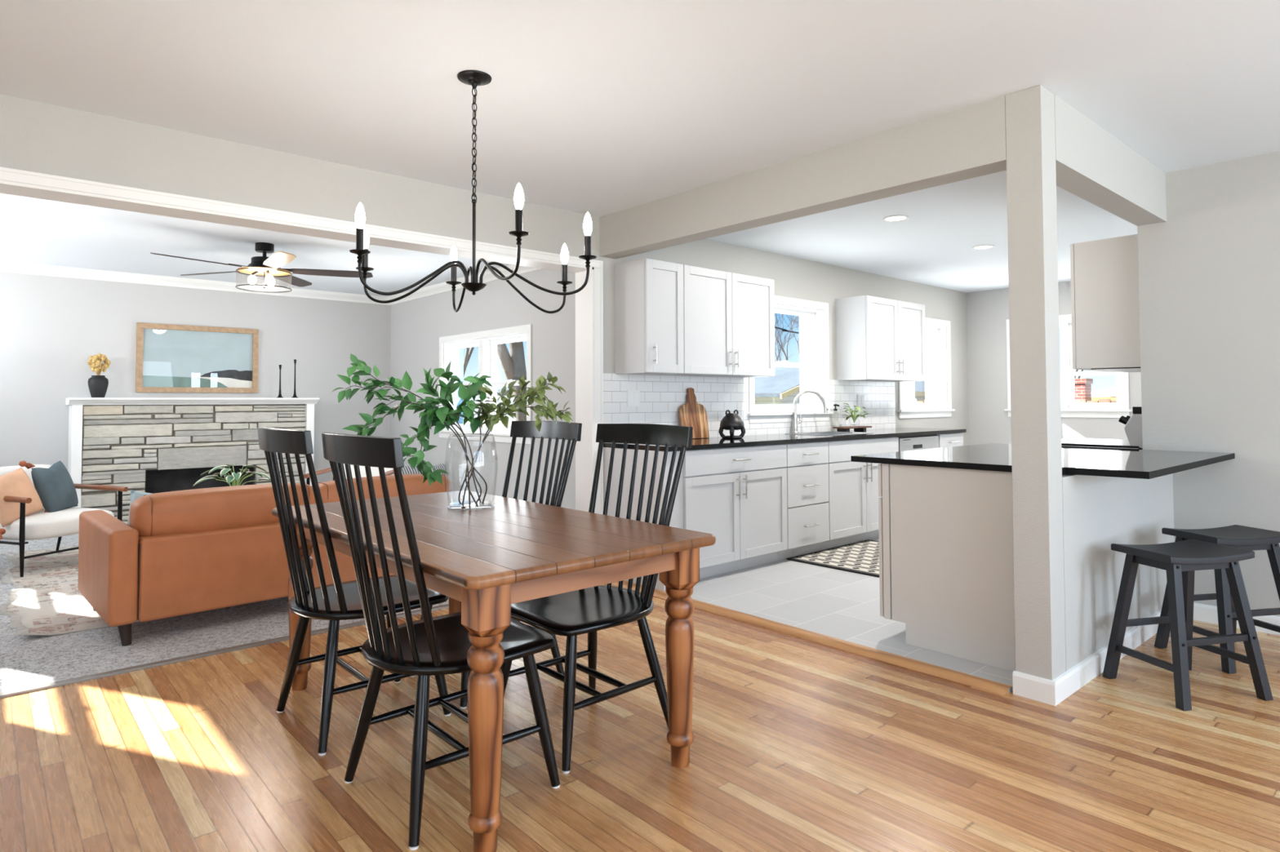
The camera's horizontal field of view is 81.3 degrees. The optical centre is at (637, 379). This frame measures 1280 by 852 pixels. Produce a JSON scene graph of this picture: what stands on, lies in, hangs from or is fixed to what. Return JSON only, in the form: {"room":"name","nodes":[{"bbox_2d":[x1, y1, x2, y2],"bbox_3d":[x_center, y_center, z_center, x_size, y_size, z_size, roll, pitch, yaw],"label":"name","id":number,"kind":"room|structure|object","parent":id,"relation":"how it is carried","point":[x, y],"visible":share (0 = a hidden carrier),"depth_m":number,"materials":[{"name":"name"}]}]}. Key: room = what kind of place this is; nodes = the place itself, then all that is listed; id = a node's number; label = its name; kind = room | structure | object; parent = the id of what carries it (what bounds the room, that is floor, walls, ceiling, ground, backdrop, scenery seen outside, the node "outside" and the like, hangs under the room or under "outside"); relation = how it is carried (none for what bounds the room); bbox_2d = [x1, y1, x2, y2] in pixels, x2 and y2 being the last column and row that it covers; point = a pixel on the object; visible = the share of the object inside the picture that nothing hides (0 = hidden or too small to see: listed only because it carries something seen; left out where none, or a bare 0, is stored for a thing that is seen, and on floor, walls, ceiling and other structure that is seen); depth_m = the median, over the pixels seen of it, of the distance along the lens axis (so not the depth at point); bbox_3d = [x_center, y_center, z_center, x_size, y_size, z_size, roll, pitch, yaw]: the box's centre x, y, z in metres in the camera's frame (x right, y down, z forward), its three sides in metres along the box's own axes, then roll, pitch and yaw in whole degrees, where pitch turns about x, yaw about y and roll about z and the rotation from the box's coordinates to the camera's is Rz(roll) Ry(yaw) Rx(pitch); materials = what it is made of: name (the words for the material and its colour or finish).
{"room":"dining room","nodes":[
{"label":"dining room","id":0,"kind":"room"},
{"bbox_2d":[0,271,391,482],"bbox_3d":[-4.724,0.196,7.458,4.870,2.440,0.140,1,-2,-41],"label":"wall","id":1,"kind":"structure","parent":0,"point":[51,326],"depth_m":7.24,"materials":[{"name":"grey paint"}]},
{"bbox_2d":[0,260,390,305],"bbox_3d":[-4.660,-0.981,7.416,4.590,0.089,0.066,1,-2,-41],"label":"trim","id":2,"kind":"structure","parent":1,"relation":"attached to","point":[5,266],"depth_m":7.42,"materials":[{"name":"white"}]},
{"bbox_2d":[135,322,258,392],"bbox_3d":[-4.453,-0.209,7.593,1.086,0.678,0.035,1,-2,-41],"label":"framed picture","id":3,"kind":"object","parent":1,"relation":"attached to","point":[171,358],"visible":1,"depth_m":7.57,"materials":[{"name":"brown wood"}]},
{"bbox_2d":[390,269,575,510],"bbox_3d":[-1.405,0.179,7.272,0.140,2.440,4.532,1,-2,-41],"label":"wall","id":4,"kind":"structure","parent":0,"point":[417,326],"depth_m":7.13,"materials":[{"name":"grey paint"}]},
{"bbox_2d":[387,264,542,305],"bbox_3d":[-1.487,-0.997,7.239,0.066,0.089,4.532,1,-2,-41],"label":"trim","id":5,"kind":"structure","parent":4,"relation":"attached to","point":[442,287],"depth_m":7.80,"materials":[{"name":"white"}]},
{"bbox_2d":[439,324,532,444],"bbox_3d":[-1.449,0.044,7.359,0.275,1.105,1.830,1,-2,-41],"label":"window","id":6,"kind":"structure","parent":4,"relation":"in","point":[453,351],"depth_m":7.30,"materials":[{"name":"white"}]},
{"bbox_2d":[0,93,968,445],"bbox_3d":[-0.133,0.116,5.257,10.760,2.440,0.176,1,-2,-41],"label":"wall","id":7,"kind":"structure","parent":0,"point":[35,136],"depth_m":4.42,"materials":[{"name":"grey paint"}]},
{"bbox_2d":[0,166,603,514],"bbox_3d":[-2.259,0.240,3.377,5.088,2.076,0.190,1,-2,-41],"label":"trim","id":8,"kind":"structure","parent":7,"relation":"attached to","point":[584,303],"depth_m":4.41,"materials":[{"name":"white"}]},
{"bbox_2d":[626,390,639,406],"bbox_3d":[-0.027,0.129,5.227,0.116,0.116,0.007,1,-2,-41],"label":"outlet","id":9,"kind":"object","parent":7,"relation":"attached to","point":[633,396],"visible":1,"depth_m":5.22,"materials":[{"name":"white plastic"}]},
{"bbox_2d":[614,257,775,377],"bbox_3d":[0.468,-0.412,5.457,1.348,0.758,0.364,1,-2,-41],"label":"upper cabinet","id":10,"kind":"object","parent":7,"relation":"attached to","point":[671,318],"visible":1,"depth_m":5.19,"materials":[{"name":"grey paint"}]},
{"bbox_2d":[746,295,833,423],"bbox_3d":[1.250,-0.188,6.525,1.190,1.110,0.300,1,-2,-41],"label":"window","id":11,"kind":"structure","parent":7,"relation":"in","point":[814,366],"depth_m":6.76,"materials":[{"name":"white"}]},
{"bbox_2d":[857,394,864,406],"bbox_3d":[2.140,0.198,7.138,0.116,0.116,0.007,1,-2,-41],"label":"outlet","id":12,"kind":"object","parent":7,"relation":"attached to","point":[860,397],"visible":1,"depth_m":7.13,"materials":[{"name":"white plastic"}]},
{"bbox_2d":[835,295,926,382],"bbox_3d":[2.357,-0.370,7.125,1.052,0.758,0.364,1,-2,-41],"label":"upper cabinet","id":13,"kind":"object","parent":7,"relation":"attached to","point":[882,340],"visible":1,"depth_m":6.88,"materials":[{"name":"grey paint"}]},
{"bbox_2d":[897,317,955,418],"bbox_3d":[3.019,-0.148,8.086,1.190,1.110,0.300,1,-2,-41],"label":"window","id":14,"kind":"structure","parent":7,"relation":"in","point":[938,360],"depth_m":8.33,"materials":[{"name":"white"}]},
{"bbox_2d":[462,419,515,425],"bbox_3d":[2.210,3.603,35.197,130.000,0.200,130.000,1,-2,-41],"label":"ground","id":15,"kind":"structure","parent":0,"point":[500,423],"depth_m":91.38,"materials":[{"name":"white"}]},
{"bbox_2d":[463,346,474,376],"bbox_3d":[-4.699,-1.666,18.751,5.112,9.426,9.707,1,-2,-41],"label":"bare tree","id":16,"kind":"object","parent":15,"relation":"on","point":[468,355],"visible":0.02,"depth_m":19.01,"materials":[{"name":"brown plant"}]},
{"bbox_2d":[497,341,526,421],"bbox_3d":[-3.020,-3.251,13.788,8.338,12.357,10.560,1,-2,-41],"label":"bare tree","id":17,"kind":"object","parent":15,"relation":"on","point":[513,365],"visible":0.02,"depth_m":12.70,"materials":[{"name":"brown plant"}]},
{"bbox_2d":[497,366,924,421],"bbox_3d":[7.551,1.535,28.743,23.800,3.520,10.840,1,-2,-41],"label":"neighbor house","id":18,"kind":"object","parent":15,"relation":"on","point":[783,388],"visible":0.12,"depth_m":19.40,"materials":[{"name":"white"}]},
{"bbox_2d":[774,312,799,361],"bbox_3d":[6.605,-0.305,37.937,4.953,7.760,3.426,1,-2,-41],"label":"bare tree","id":19,"kind":"object","parent":15,"relation":"on","point":[794,323],"visible":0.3,"depth_m":38.01,"materials":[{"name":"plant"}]},
{"bbox_2d":[774,313,799,360],"bbox_3d":[7.936,-1.261,39.879,8.675,9.786,5.098,1,-2,-35],"label":"bare tree","id":20,"kind":"object","parent":15,"relation":"on","point":[791,318],"visible":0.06,"depth_m":40.65,"materials":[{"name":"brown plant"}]},
{"bbox_2d":[902,399,1116,403],"bbox_3d":[8.000,1.573,14.353,0.062,2.400,8.000,1,-2,-41],"label":"fence","id":21,"kind":"object","parent":15,"relation":"on","point":[1100,400],"visible":0.03,"depth_m":13.92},
{"bbox_2d":[1074,378,1115,402],"bbox_3d":[13.086,1.469,17.913,5.430,2.980,3.800,1,-2,-41],"label":"neighbor house","id":22,"kind":"object","parent":15,"relation":"on","point":[1082,387],"visible":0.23,"depth_m":17.25,"materials":[{"name":"brown brick"}]},
{"bbox_2d":[0,0,1279,297],"bbox_3d":[0.479,-1.205,4.492,10.920,0.150,11.540,1,-2,-41],"label":"ceiling","id":23,"kind":"structure","parent":0,"point":[597,108],"depth_m":3.02,"materials":[{"name":"white paint"}]},
{"bbox_2d":[150,242,373,293],"bbox_3d":[-2.923,-0.899,5.852,1.549,0.358,1.511,1,-2,-41],"label":"ceiling fan","id":24,"kind":"object","parent":23,"relation":"hanging from","point":[269,267],"visible":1,"depth_m":5.87,"materials":[{"name":"black metal"}]},
{"bbox_2d":[248,271,258,284],"bbox_3d":[-3.022,-0.807,5.872,0.077,0.116,0.060,1,-2,-41],"label":"bulb","id":25,"kind":"object","parent":24,"relation":"attached to","point":[251,279],"depth_m":5.85,"materials":[{"name":"beige glass"}]},
{"bbox_2d":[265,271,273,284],"bbox_3d":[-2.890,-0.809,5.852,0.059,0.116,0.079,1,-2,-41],"label":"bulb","id":26,"kind":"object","parent":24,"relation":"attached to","point":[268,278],"depth_m":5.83,"materials":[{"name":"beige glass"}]},
{"bbox_2d":[266,274,275,286],"bbox_3d":[-2.939,-0.805,5.975,0.071,0.116,0.068,1,-2,-41],"label":"bulb","id":27,"kind":"object","parent":24,"relation":"attached to","point":[273,282],"depth_m":5.97,"materials":[{"name":"beige glass"}]},
{"bbox_2d":[349,69,596,313],"bbox_3d":[-0.628,-0.728,2.884,0.974,0.888,0.825,0,-2,7],"label":"chandelier","id":28,"kind":"object","parent":23,"relation":"hanging from","point":[474,78],"visible":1,"depth_m":2.84,"materials":[{"name":"black metal"}]},
{"bbox_2d":[882,214,908,222],"bbox_3d":[1.779,-1.111,5.135,0.170,0.006,0.170,1,-2,-41],"label":"recessed light","id":29,"kind":"object","parent":23,"relation":"in","point":[900,217],"visible":1,"depth_m":5.13,"materials":[{"name":"white plastic"}]},
{"bbox_2d":[885,216,905,220],"bbox_3d":[1.779,-1.113,5.135,0.131,0.002,0.131,1,-2,-41],"label":"diffuser","id":30,"kind":"object","parent":29,"relation":"attached to","point":[888,218],"depth_m":5.13,"materials":[{"name":"white plastic"}]},
{"bbox_2d":[972,244,995,249],"bbox_3d":[2.832,-1.087,6.106,0.170,0.006,0.170,1,-2,-41],"label":"recessed light","id":31,"kind":"object","parent":23,"relation":"in","point":[980,246],"visible":1,"depth_m":6.10,"materials":[{"name":"white plastic"}]},
{"bbox_2d":[0,534,1279,851],"bbox_3d":[0.489,1.361,4.491,10.720,0.140,11.350,1,-2,-41],"label":"floor","id":32,"kind":"structure","parent":0,"point":[799,744],"depth_m":2.53,"materials":[{"name":"brown wood"}]},
{"bbox_2d":[0,546,286,636],"bbox_3d":[-3.127,1.324,5.514,2.489,0.043,2.959,1,-2,-41],"label":"area rug","id":33,"kind":"object","parent":32,"relation":"on","point":[47,601],"visible":0.26,"depth_m":4.45,"materials":[{"name":"beige fabric"}]},
{"bbox_2d":[0,464,128,577],"bbox_3d":[-4.324,0.983,5.417,0.778,0.699,0.710,-1,-2,19],"label":"armchair","id":34,"kind":"object","parent":33,"relation":"on","point":[41,525],"visible":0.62,"depth_m":5.17,"materials":[{"name":"white fabric"}]},
{"bbox_2d":[0,461,47,540],"bbox_3d":[-4.316,0.828,5.165,0.195,0.512,0.588,0,-2,3],"label":"throw pillow","id":35,"kind":"object","parent":34,"relation":"on","point":[17,483],"visible":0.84,"depth_m":5.13,"materials":[{"name":"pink fabric"}]},
{"bbox_2d":[0,464,51,508],"bbox_3d":[-4.590,0.857,5.510,0.219,0.438,0.642,-1,-2,19],"label":"cushion","id":36,"kind":"object","parent":34,"relation":"on","point":[3,470],"depth_m":5.56,"materials":[{"name":"white fabric"}]},
{"bbox_2d":[31,461,78,512],"bbox_3d":[-4.297,0.798,5.508,0.187,0.377,0.387,0,-2,-14],"label":"throw pillow","id":37,"kind":"object","parent":34,"relation":"on","point":[55,486],"visible":0.94,"depth_m":5.41,"materials":[{"name":"teal fabric"}]},
{"bbox_2d":[0,507,114,540],"bbox_3d":[-4.259,1.036,5.394,0.596,0.166,0.646,-1,-2,19],"label":"seat cushion","id":38,"kind":"object","parent":34,"relation":"on","point":[41,525],"depth_m":5.15,"materials":[{"name":"white fabric"}]},
{"bbox_2d":[303,463,394,485],"bbox_3d":[-2.594,1.022,6.953,0.710,0.699,0.778,0,-2,-1],"label":"armchair","id":39,"kind":"object","parent":33,"relation":"on","point":[375,470],"visible":0.04,"depth_m":7.16,"materials":[{"name":"white fabric"}]},
{"bbox_2d":[343,463,394,479],"bbox_3d":[-2.602,0.900,7.236,0.642,0.438,0.219,0,-2,-1],"label":"cushion","id":40,"kind":"object","parent":39,"relation":"on","point":[375,470],"depth_m":7.18,"materials":[{"name":"white fabric"}]},
{"bbox_3d":[-2.818,1.114,5.509,0.820,0.439,0.820,1,-2,-41],"label":"coffee table","id":41,"kind":"object","parent":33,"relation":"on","visible":0},
{"bbox_2d":[193,464,271,486],"bbox_3d":[-2.894,0.755,5.433,0.501,0.274,0.497,0,-2,5],"label":"potted plant","id":42,"kind":"object","parent":41,"relation":"on","point":[228,478],"visible":0.77,"depth_m":5.40,"materials":[{"name":"green plant"}]},
{"bbox_2d":[65,397,319,535],"bbox_3d":[-4.340,0.794,7.425,2.142,1.229,0.387,1,-2,-41],"label":"fireplace","id":43,"kind":"object","parent":32,"relation":"on","point":[148,445],"visible":0.68,"depth_m":7.22,"materials":[{"name":"stone"}]},
{"bbox_2d":[88,375,108,397],"bbox_3d":[-4.957,0.062,6.857,0.156,0.205,0.156,1,-2,-41],"label":"vase","id":44,"kind":"object","parent":43,"relation":"on","point":[97,384],"visible":0.9,"depth_m":6.81,"materials":[{"name":"black ceramic"}]},
{"bbox_2d":[87,353,111,375],"bbox_3d":[-4.954,-0.126,6.860,0.173,0.240,0.164,1,-2,-41],"label":"dried flowers","id":45,"kind":"object","parent":44,"relation":"in","point":[97,359],"visible":1,"depth_m":6.83,"materials":[{"name":"yellow plant"}]},
{"bbox_2d":[65,397,319,404],"bbox_3d":[-4.342,0.213,7.442,2.142,0.066,0.387,1,-2,-41],"label":"mantel shelf","id":46,"kind":"object","parent":43,"relation":"attached to","point":[69,401],"depth_m":7.25,"materials":[{"name":"white wood"}]},
{"bbox_2d":[276,364,283,397],"bbox_3d":[-3.782,0.015,7.896,0.068,0.350,0.068,1,-2,-41],"label":"candlestick","id":47,"kind":"object","parent":43,"relation":"on","point":[280,366],"visible":0.88,"depth_m":7.89,"materials":[{"name":"black metal"}]},
{"bbox_2d":[292,359,297,397],"bbox_3d":[-3.670,-0.013,7.995,0.068,0.412,0.068,1,-2,-41],"label":"candlestick","id":48,"kind":"object","parent":43,"relation":"on","point":[295,360],"visible":0.87,"depth_m":7.99,"materials":[{"name":"black metal"}]},
{"bbox_2d":[0,604,448,698],"bbox_3d":[-2.225,1.286,3.313,5.090,0.021,0.043,1,-2,-41],"label":"threshold","id":49,"kind":"object","parent":32,"relation":"on","point":[64,682],"visible":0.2,"depth_m":3.39,"materials":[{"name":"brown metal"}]},
{"bbox_2d":[77,473,451,646],"bbox_3d":[-2.114,0.956,4.568,2.000,0.720,0.954,1,-2,-44],"label":"sofa","id":50,"kind":"object","parent":32,"relation":"on","point":[186,552],"visible":0.57,"depth_m":3.84,"materials":[{"name":"leather"}]},
{"bbox_2d":[127,489,151,525],"bbox_3d":[-2.542,0.788,4.002,0.164,0.412,0.422,-2,-2,41],"label":"throw pillow","id":51,"kind":"object","parent":50,"relation":"on","point":[135,495],"visible":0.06,"depth_m":3.93,"materials":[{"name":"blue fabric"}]},
{"bbox_2d":[128,483,315,536],"bbox_3d":[-2.215,0.707,4.056,0.909,0.251,0.239,1,-2,-44],"label":"cushion","id":52,"kind":"object","parent":50,"relation":"on","point":[213,508],"depth_m":3.88,"materials":[{"name":"leather"}]},
{"bbox_2d":[311,473,451,502],"bbox_3d":[-1.590,0.724,4.658,0.904,0.246,0.239,1,-2,-44],"label":"cushion","id":53,"kind":"object","parent":50,"relation":"on","point":[414,485],"depth_m":4.59,"materials":[{"name":"leather"}]},
{"bbox_2d":[393,463,445,475],"bbox_3d":[-1.453,0.759,5.044,0.186,0.401,0.424,-2,-2,42],"label":"throw pillow","id":54,"kind":"object","parent":50,"relation":"on","point":[406,469],"visible":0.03,"depth_m":5.01,"materials":[{"name":"grey fabric"}]},
{"bbox_2d":[257,426,450,755],"bbox_3d":[-1.080,0.721,2.816,0.612,1.094,0.540,1,-2,-41],"label":"dining chair","id":55,"kind":"object","parent":32,"relation":"on","point":[339,601],"visible":0.82,"depth_m":2.62,"materials":[{"name":"black paint"}]},
{"bbox_2d":[321,431,559,850],"bbox_3d":[-0.613,0.704,2.288,0.612,1.094,0.540,1,-2,-41],"label":"dining chair","id":56,"kind":"object","parent":32,"relation":"on","point":[426,647],"visible":0.81,"depth_m":2.12,"materials":[{"name":"black wood"}]},
{"bbox_2d":[271,490,715,851],"bbox_3d":[-0.630,0.892,2.768,0.912,0.745,1.696,1,-2,-41],"label":"dining table","id":57,"kind":"object","parent":32,"relation":"on","point":[486,562],"visible":0.77,"depth_m":2.31,"materials":[{"name":"brown wood"}]},
{"bbox_2d":[444,433,497,510],"bbox_3d":[-0.691,0.379,3.101,0.217,0.302,0.217,1,-2,-41],"label":"glass vase","id":58,"kind":"object","parent":57,"relation":"on","point":[464,433],"visible":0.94,"depth_m":3.05,"materials":[{"name":"clear glass"}]},
{"bbox_2d":[332,353,487,503],"bbox_3d":[-0.933,0.203,3.050,0.618,0.629,0.172,0,-2,-4],"label":"leafy branch","id":59,"kind":"object","parent":58,"relation":"in","point":[406,382],"visible":0.88,"depth_m":3.07,"materials":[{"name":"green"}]},
{"bbox_2d":[342,388,478,506],"bbox_3d":[-0.913,0.279,3.026,0.526,0.492,0.157,0,-2,-14],"label":"leafy branch","id":60,"kind":"object","parent":58,"relation":"in","point":[381,407],"visible":0.91,"depth_m":3.01,"materials":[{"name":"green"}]},
{"bbox_2d":[399,407,473,506],"bbox_3d":[-0.841,0.315,3.061,0.334,0.436,0.129,0,-2,-19],"label":"leafy branch","id":61,"kind":"object","parent":58,"relation":"in","point":[418,460],"visible":0.81,"depth_m":3.04,"materials":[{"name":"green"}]},
{"bbox_2d":[414,360,479,507],"bbox_3d":[-0.779,0.226,3.067,0.259,0.608,0.178,0,-2,-11],"label":"leafy branch","id":62,"kind":"object","parent":58,"relation":"in","point":[446,391],"visible":0.91,"depth_m":3.06,"materials":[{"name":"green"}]},
{"bbox_2d":[444,372,493,506],"bbox_3d":[-0.694,0.254,3.087,0.208,0.573,0.156,0,-2,-16],"label":"leafy branch","id":63,"kind":"object","parent":58,"relation":"in","point":[475,425],"visible":0.87,"depth_m":3.10,"materials":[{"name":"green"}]},
{"bbox_2d":[471,371,565,502],"bbox_3d":[-0.501,0.237,3.142,0.401,0.547,0.156,0,-2,-14],"label":"leafy branch","id":64,"kind":"object","parent":58,"relation":"in","point":[541,382],"visible":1,"depth_m":3.13,"materials":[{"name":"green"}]},
{"bbox_2d":[472,386,573,503],"bbox_3d":[-0.480,0.275,3.147,0.419,0.493,0.112,0,-2,-7],"label":"leafy branch","id":65,"kind":"object","parent":58,"relation":"in","point":[531,398],"visible":0.94,"depth_m":3.14,"materials":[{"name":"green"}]},
{"bbox_2d":[411,421,582,709],"bbox_3d":[-0.611,0.732,3.256,0.612,1.094,0.540,1,-2,-41],"label":"dining chair","id":66,"kind":"object","parent":32,"relation":"on","point":[551,430],"visible":0.26,"depth_m":3.41,"materials":[{"name":"black paint"}]},
{"bbox_2d":[500,423,693,773],"bbox_3d":[-0.166,0.716,2.752,0.612,1.094,0.540,1,-2,-41],"label":"dining chair","id":67,"kind":"object","parent":32,"relation":"on","point":[589,611],"visible":0.8,"depth_m":2.72,"materials":[{"name":"black wood"}]},
{"bbox_2d":[603,447,683,591],"bbox_3d":[0.028,0.876,4.857,0.168,0.854,0.595,1,-2,-41],"label":"base cabinet","id":68,"kind":"object","parent":32,"relation":"on","point":[677,517],"visible":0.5,"depth_m":4.75,"materials":[{"name":"grey paint"}]},
{"bbox_2d":[682,444,787,579],"bbox_3d":[0.499,0.886,5.235,1.035,0.854,0.652,1,-2,-41],"label":"base cabinet","id":69,"kind":"object","parent":32,"relation":"on","point":[736,495],"visible":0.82,"depth_m":5.01,"materials":[{"name":"grey paint"}]},
{"bbox_2d":[603,427,966,451],"bbox_3d":[1.471,0.466,6.121,3.990,0.030,0.633,1,-2,-41],"label":"countertop","id":70,"kind":"structure","parent":69,"relation":"on","point":[716,442],"depth_m":5.61,"materials":[{"name":"black stone"}]},
{"bbox_2d":[679,387,709,439],"bbox_3d":[0.416,0.248,5.561,0.276,0.379,0.078,1,-2,-41],"label":"cutting board","id":71,"kind":"object","parent":70,"relation":"on","point":[693,414],"visible":0.97,"depth_m":5.56,"materials":[{"name":"brown wood"}]},
{"bbox_2d":[718,409,745,438],"bbox_3d":[0.712,0.332,5.609,0.184,0.216,0.184,1,-2,-41],"label":"vase","id":72,"kind":"object","parent":70,"relation":"on","point":[731,422],"visible":0.99,"depth_m":5.55,"materials":[{"name":"black ceramic"}]},
{"bbox_2d":[791,390,828,433],"bbox_3d":[1.482,0.273,6.423,0.345,0.371,0.062,0,-2,-18],"label":"faucet","id":73,"kind":"object","parent":70,"relation":"on","point":[794,429],"visible":0.99,"depth_m":6.38,"materials":[{"name":"silver metal"}]},
{"bbox_2d":[785,431,873,435],"bbox_3d":[1.628,0.468,6.306,0.664,0.034,0.424,1,-2,-41],"label":"sink","id":74,"kind":"object","parent":70,"relation":"in","point":[820,433],"visible":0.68,"depth_m":6.51,"materials":[{"name":"silver metal"}]},
{"bbox_2d":[832,426,871,431],"bbox_3d":[1.940,0.443,6.716,0.470,0.046,0.150,1,-2,-41],"label":"wooden riser","id":75,"kind":"object","parent":70,"relation":"on","point":[843,428],"visible":0.97,"depth_m":6.63,"materials":[{"name":"brown wood"}]},
{"bbox_2d":[841,403,868,426],"bbox_3d":[1.964,0.316,6.758,0.253,0.208,0.259,0,-2,-6],"label":"potted plant","id":76,"kind":"object","parent":75,"relation":"on","point":[851,415],"visible":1,"depth_m":6.72,"materials":[{"name":"green plant"}]},
{"bbox_2d":[777,441,829,560],"bbox_3d":[1.082,0.899,5.750,0.516,0.854,0.652,1,-2,-41],"label":"base cabinet","id":77,"kind":"object","parent":32,"relation":"on","point":[807,467],"visible":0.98,"depth_m":5.52,"materials":[{"name":"grey paint"}]},
{"bbox_2d":[611,580,1011,696],"bbox_3d":[0.613,1.285,3.999,0.063,0.024,2.659,1,-2,-41],"label":"threshold","id":78,"kind":"object","parent":32,"relation":"on","point":[993,686],"visible":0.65,"depth_m":3.51,"materials":[{"name":"brown wood"}]},
{"bbox_2d":[786,539,879,577],"bbox_3d":[1.867,1.308,5.410,1.096,0.010,1.096,1,-2,-41],"label":"kitchen mat","id":79,"kind":"object","parent":32,"relation":"on","point":[862,557],"visible":0.49,"depth_m":5.45,"materials":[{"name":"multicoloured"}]},
{"bbox_2d":[819,436,898,551],"bbox_3d":[1.665,0.912,6.264,1.035,0.854,0.652,1,-2,-41],"label":"base cabinet","id":80,"kind":"object","parent":32,"relation":"on","point":[853,486],"visible":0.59,"depth_m":5.95,"materials":[{"name":"grey paint"}]},
{"bbox_2d":[896,434,938,451],"bbox_3d":[2.316,0.929,6.862,0.718,0.850,0.616,1,-2,-41],"label":"dishwasher","id":81,"kind":"object","parent":32,"relation":"on","point":[906,443],"visible":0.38,"depth_m":6.63,"materials":[{"name":"white metal"}]},
{"bbox_2d":[878,463,1015,671],"bbox_3d":[2.010,0.843,3.948,1.594,0.853,0.750,1,-2,-41],"label":"base cabinet","id":82,"kind":"object","parent":32,"relation":"on","point":[946,554],"visible":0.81,"depth_m":3.41,"materials":[{"name":"grey paint"}]},
{"bbox_2d":[850,443,1235,479],"bbox_3d":[2.103,0.398,3.837,1.647,0.028,1.263,1,-2,-41],"label":"countertop","id":83,"kind":"structure","parent":82,"relation":"on","point":[1141,464],"depth_m":3.56,"materials":[{"name":"black stone"}]},
{"bbox_2d":[936,432,963,448],"bbox_3d":[2.779,0.936,7.246,0.475,0.854,0.652,1,-2,-41],"label":"base cabinet","id":84,"kind":"object","parent":32,"relation":"on","point":[945,440],"visible":0.19,"depth_m":7.02,"materials":[{"name":"white paint"}]},
{"bbox_2d":[1061,406,1142,448],"bbox_3d":[2.943,0.728,4.725,0.760,1.122,0.668,1,-2,-41],"label":"range","id":85,"kind":"object","parent":32,"relation":"on","point":[1133,427],"visible":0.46,"depth_m":4.32,"materials":[{"name":"silver metal"}]},
{"bbox_2d":[1061,438,1138,448],"bbox_3d":[2.949,0.397,4.728,0.760,0.012,0.597,1,-2,-41],"label":"cooktop","id":86,"kind":"object","parent":85,"relation":"in","point":[1084,442],"depth_m":4.53,"materials":[{"name":"black glass"}]},
{"bbox_2d":[1102,538,1273,711],"bbox_3d":[2.241,0.976,3.066,0.438,0.575,0.370,0,-2,-13],"label":"bar stool","id":87,"kind":"object","parent":32,"relation":"on","point":[1180,560],"visible":1,"depth_m":2.98,"materials":[{"name":"black paint"}]},
{"bbox_2d":[1154,524,1279,674],"bbox_3d":[2.724,0.985,3.441,0.438,0.575,0.370,0,-2,-11],"label":"bar stool","id":88,"kind":"object","parent":32,"relation":"on","point":[1252,539],"visible":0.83,"depth_m":3.36,"materials":[{"name":"black paint"}]},
{"bbox_2d":[599,95,1006,258],"bbox_3d":[0.684,-1.006,4.123,0.147,0.269,2.680,1,-2,-41],"label":"ceiling beam","id":89,"kind":"structure","parent":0,"point":[968,142],"depth_m":3.73,"materials":[{"name":"grey paint"}]},
{"bbox_2d":[1004,84,1066,680],"bbox_3d":[1.620,0.044,3.035,0.147,2.440,0.139,1,-2,-41],"label":"wall column","id":90,"kind":"structure","parent":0,"point":[1030,131],"depth_m":2.98,"materials":[{"name":"grey paint"}]},
{"bbox_2d":[1012,671,1057,706],"bbox_3d":[1.567,1.217,2.944,0.014,0.091,0.158,1,-2,-41],"label":"baseboard","id":91,"kind":"structure","parent":90,"relation":"attached to","point":[1035,688],"depth_m":2.94,"materials":[{"name":"white wood"}]},
{"bbox_2d":[966,280,1141,445],"bbox_3d":[4.786,0.170,7.708,0.140,2.440,2.680,1,-2,-41],"label":"wall","id":92,"kind":"structure","parent":0,"point":[988,311],"depth_m":8.44,"materials":[{"name":"grey paint"}]},
{"bbox_2d":[1004,314,1132,417],"bbox_3d":[4.599,-0.162,7.963,0.275,1.120,1.240,1,-2,-41],"label":"window","id":93,"kind":"structure","parent":92,"relation":"in","point":[1118,409],"depth_m":7.86,"materials":[{"name":"white"}]},
{"bbox_2d":[1054,94,1166,226],"bbox_3d":[2.278,-1.024,3.651,1.618,0.272,0.139,1,-2,-41],"label":"ceiling beam","id":94,"kind":"structure","parent":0,"point":[1092,165],"depth_m":3.52,"materials":[{"name":"grey paint"}]},
{"bbox_2d":[1070,234,1140,372],"bbox_3d":[3.083,-0.448,4.696,0.759,0.779,0.388,1,-2,-41],"label":"upper cabinet","id":95,"kind":"object","parent":94,"relation":"attached to","point":[1104,273],"visible":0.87,"depth_m":4.45,"materials":[{"name":"grey paint"}]},
{"bbox_2d":[1062,473,1174,671],"bbox_3d":[2.285,0.845,3.596,1.618,0.868,0.139,1,-2,-41],"label":"wall","id":96,"kind":"structure","parent":0,"point":[1099,513],"depth_m":3.33,"materials":[{"name":"grey paint"}]},
{"bbox_2d":[1053,608,1161,704],"bbox_3d":[2.282,1.230,3.479,1.765,0.091,0.014,1,-2,-41],"label":"baseboard","id":97,"kind":"structure","parent":96,"relation":"attached to","point":[1073,679],"depth_m":3.16,"materials":[{"name":"white wood"}]},
{"bbox_2d":[1137,151,1279,617],"bbox_3d":[4.167,0.029,2.793,0.115,2.440,3.873,1,-2,-41],"label":"wall","id":98,"kind":"structure","parent":0,"point":[1209,274],"depth_m":3.95,"materials":[{"name":"grey paint"}]},
{"bbox_2d":[1193,602,1279,635],"bbox_3d":[4.173,1.200,2.659,0.014,0.091,3.720,1,-2,-41],"label":"baseboard","id":99,"kind":"structure","parent":98,"relation":"attached to","point":[1202,612],"depth_m":3.93,"materials":[{"name":"white wood"}]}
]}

